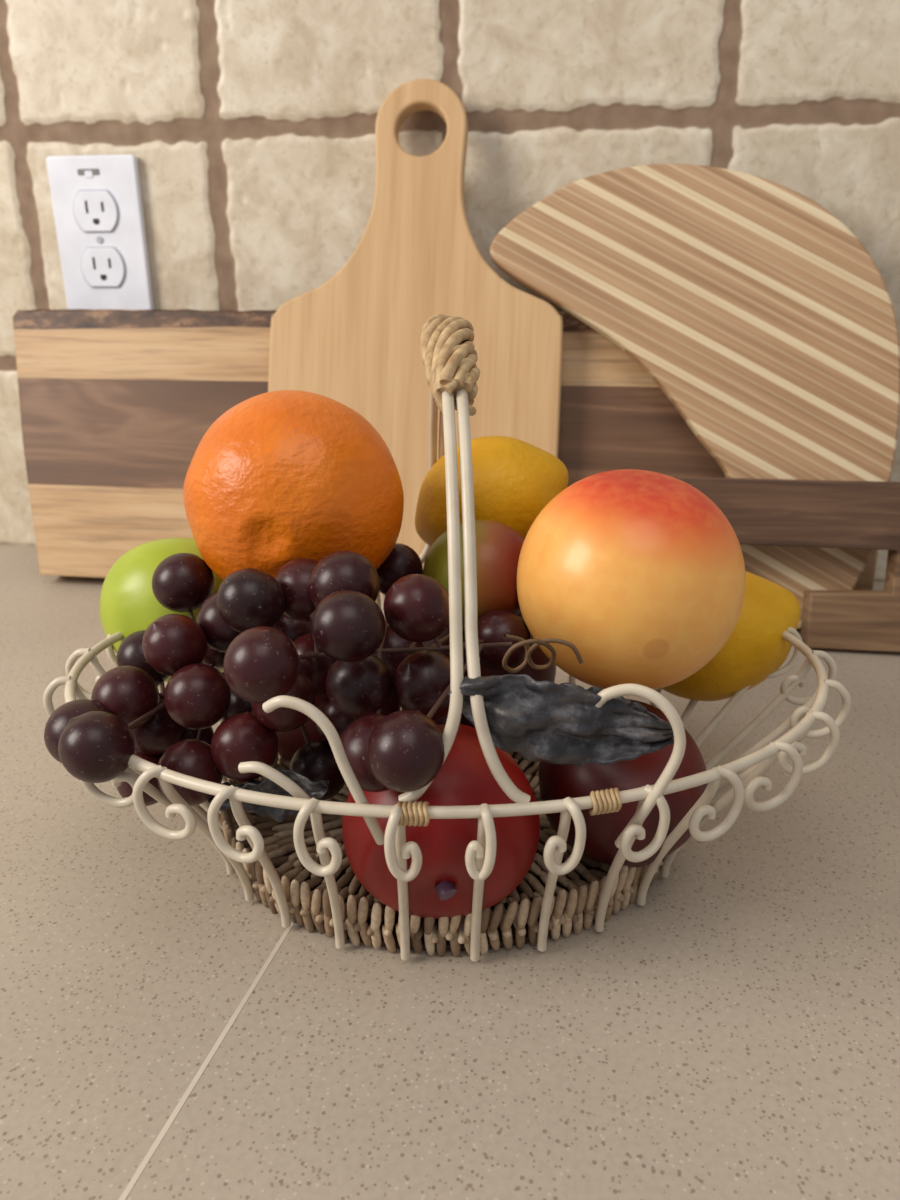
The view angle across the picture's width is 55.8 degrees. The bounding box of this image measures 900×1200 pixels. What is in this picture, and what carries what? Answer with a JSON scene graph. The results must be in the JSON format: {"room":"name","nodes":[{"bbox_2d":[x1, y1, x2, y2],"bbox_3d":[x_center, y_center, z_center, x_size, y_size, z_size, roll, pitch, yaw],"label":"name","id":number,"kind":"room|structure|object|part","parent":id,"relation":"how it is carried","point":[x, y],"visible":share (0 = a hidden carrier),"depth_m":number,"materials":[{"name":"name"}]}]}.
{"room":"kitchen","nodes":[
{"label":"kitchen","id":0,"kind":"room"},
{"bbox_3d":[-0.124,1.382,-0.435,3.200,0.040,3.300,3,20,8],"label":"floor","id":1,"kind":"structure","parent":0,"visible":0},
{"bbox_3d":[0.049,0.526,0.565,3.200,0.884,0.609,3,20,8],"label":"base cabinet","id":2,"kind":"object","parent":1,"relation":"on","visible":0},
{"bbox_2d":[0,544,899,1199],"bbox_3d":[0.047,0.099,0.392,3.200,0.035,0.645,3,20,8],"label":"countertop","id":3,"kind":"structure","parent":2,"relation":"on","point":[732,1033],"depth_m":0.26,"materials":[{"name":"stone"}]},
{"bbox_2d":[268,79,562,596],"bbox_3d":[-0.025,-0.171,0.583,0.204,0.342,0.112,3,20,8],"label":"paddle cutting board","id":4,"kind":"object","parent":3,"relation":"on","point":[353,340],"visible":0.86,"depth_m":0.57,"materials":[{"name":"brown wood"}]},
{"bbox_2d":[13,309,877,589],"bbox_3d":[-0.021,-0.105,0.613,0.625,0.198,0.086,3,20,8],"label":"cutting board","id":5,"kind":"object","parent":3,"relation":"on","point":[117,407],"visible":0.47,"depth_m":0.62,"materials":[{"name":"brown wood"}]},
{"bbox_2d":[43,314,850,961],"bbox_3d":[0.000,0.000,0.319,0.296,0.203,0.213,-2,20,-6],"label":"fruit basket","id":6,"kind":"object","parent":3,"relation":"on","point":[299,868],"visible":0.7,"depth_m":0.27,"materials":[{"name":"beige metal"}]},
{"bbox_2d":[100,538,223,681],"bbox_3d":[-0.117,0.003,0.373,0.067,0.065,0.066,3,20,8],"label":"apple","id":7,"kind":"object","parent":6,"relation":"in","point":[129,605],"visible":0.26,"depth_m":0.34,"materials":[{"name":"green food"}]},
{"bbox_2d":[183,390,403,579],"bbox_3d":[-0.059,-0.038,0.327,0.084,0.083,0.081,3,20,8],"label":"orange","id":8,"kind":"object","parent":6,"relation":"in","point":[280,477],"visible":0.85,"depth_m":0.29,"materials":[{"name":"orange food"}]},
{"bbox_2d":[275,688,400,759],"bbox_3d":[-0.053,0.042,0.367,0.064,0.058,0.064,3,20,8],"label":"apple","id":9,"kind":"object","parent":6,"relation":"in","point":[289,742],"visible":0.06,"depth_m":0.34,"materials":[{"name":"red food"}]},
{"bbox_2d":[44,543,673,822],"bbox_3d":[-0.028,0.026,0.304,0.200,0.101,0.160,3,20,8],"label":"grapes","id":10,"kind":"object","parent":6,"relation":"in","point":[311,629],"visible":0.94,"depth_m":0.27,"materials":[{"name":"food"}]},
{"bbox_3d":[0.000,0.093,0.353,0.172,0.002,0.142,-1,20,-2],"label":"board","id":11,"kind":"part","parent":6,"relation":"part of","materials":[{"name":"beige wicker"}]},
{"bbox_2d":[342,724,539,918],"bbox_3d":[-0.003,0.074,0.284,0.065,0.065,0.062,3,20,8],"label":"apple","id":12,"kind":"object","parent":6,"relation":"in","point":[443,886],"visible":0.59,"depth_m":0.26,"materials":[{"name":"red food"}]},
{"bbox_3d":[-0.001,0.090,0.264,0.006,0.007,0.006,-11,22,-27],"label":"stem","id":13,"kind":"part","parent":12,"relation":"part of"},
{"bbox_3d":[0.000,-0.034,0.309,0.037,0.123,0.201,-1,20,-2],"label":"handle","id":14,"kind":"part","parent":6,"relation":"part of","materials":[{"name":"beige metal"}]},
{"bbox_2d":[423,519,524,624],"bbox_3d":[0.012,-0.010,0.335,0.045,0.043,0.043,3,20,8],"label":"mango","id":15,"kind":"object","parent":6,"relation":"in","point":[498,545],"visible":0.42,"depth_m":0.32,"materials":[{"name":"red food"}]},
{"bbox_2d":[422,619,555,727],"bbox_3d":[0.014,0.033,0.390,0.068,0.061,0.068,3,20,8],"label":"apple","id":16,"kind":"object","parent":6,"relation":"in","point":[538,657],"visible":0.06,"depth_m":0.36,"materials":[{"name":"red food"}]},
{"bbox_2d":[415,436,567,546],"bbox_3d":[0.018,-0.044,0.378,0.063,0.057,0.058,13,24,32],"label":"lemon","id":17,"kind":"object","parent":6,"relation":"in","point":[514,479],"visible":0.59,"depth_m":0.36,"materials":[{"name":"yellow food"}]},
{"bbox_2d":[539,699,707,867],"bbox_3d":[0.062,0.067,0.309,0.060,0.058,0.060,3,20,8],"label":"plum","id":18,"kind":"object","parent":6,"relation":"in","point":[556,781],"visible":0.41,"depth_m":0.29,"materials":[{"name":"red food"}]},
{"bbox_2d":[517,469,745,689],"bbox_3d":[0.066,-0.007,0.315,0.082,0.081,0.082,3,20,8],"label":"peach","id":19,"kind":"object","parent":6,"relation":"in","point":[641,571],"visible":0.96,"depth_m":0.28,"materials":[{"name":"orange food"}]},
{"bbox_2d":[661,571,800,700],"bbox_3d":[0.114,0.015,0.369,0.064,0.059,0.059,14,24,34],"label":"lemon","id":20,"kind":"object","parent":6,"relation":"in","point":[756,648],"visible":0.47,"depth_m":0.35,"materials":[{"name":"yellow food"}]},
{"bbox_2d":[490,164,899,628],"bbox_3d":[0.154,-0.135,0.565,0.269,0.287,0.099,6,21,16],"label":"cutting board","id":21,"kind":"object","parent":3,"relation":"on","point":[767,324],"visible":0.71,"depth_m":0.55,"materials":[{"name":"brown wood"}]},
{"bbox_2d":[674,477,899,651],"bbox_3d":[0.254,-0.021,0.519,0.234,0.104,0.035,3,20,7],"label":"serving board","id":22,"kind":"object","parent":3,"relation":"on","point":[769,512],"visible":0.6,"depth_m":0.51,"materials":[{"name":"brown wood"}]},
{"bbox_3d":[0.099,-0.363,0.617,3.200,2.520,0.099,3,20,8],"label":"wall","id":23,"kind":"structure","parent":0,"visible":0},
{"bbox_2d":[0,0,899,580],"bbox_3d":[0.002,-0.321,0.591,1.619,0.618,0.002,3,20,8],"label":"tile backsplash","id":24,"kind":"structure","parent":23,"relation":"attached to","point":[249,125],"depth_m":0.59,"materials":[{"name":"tile"}]},
{"bbox_2d":[46,154,153,309],"bbox_3d":[-0.264,-0.272,0.642,0.070,0.114,0.008,3,20,8],"label":"wall outlet","id":25,"kind":"object","parent":24,"relation":"attached to","point":[97,203],"visible":0.98,"depth_m":0.64,"materials":[{"name":"plastic"}]}
]}

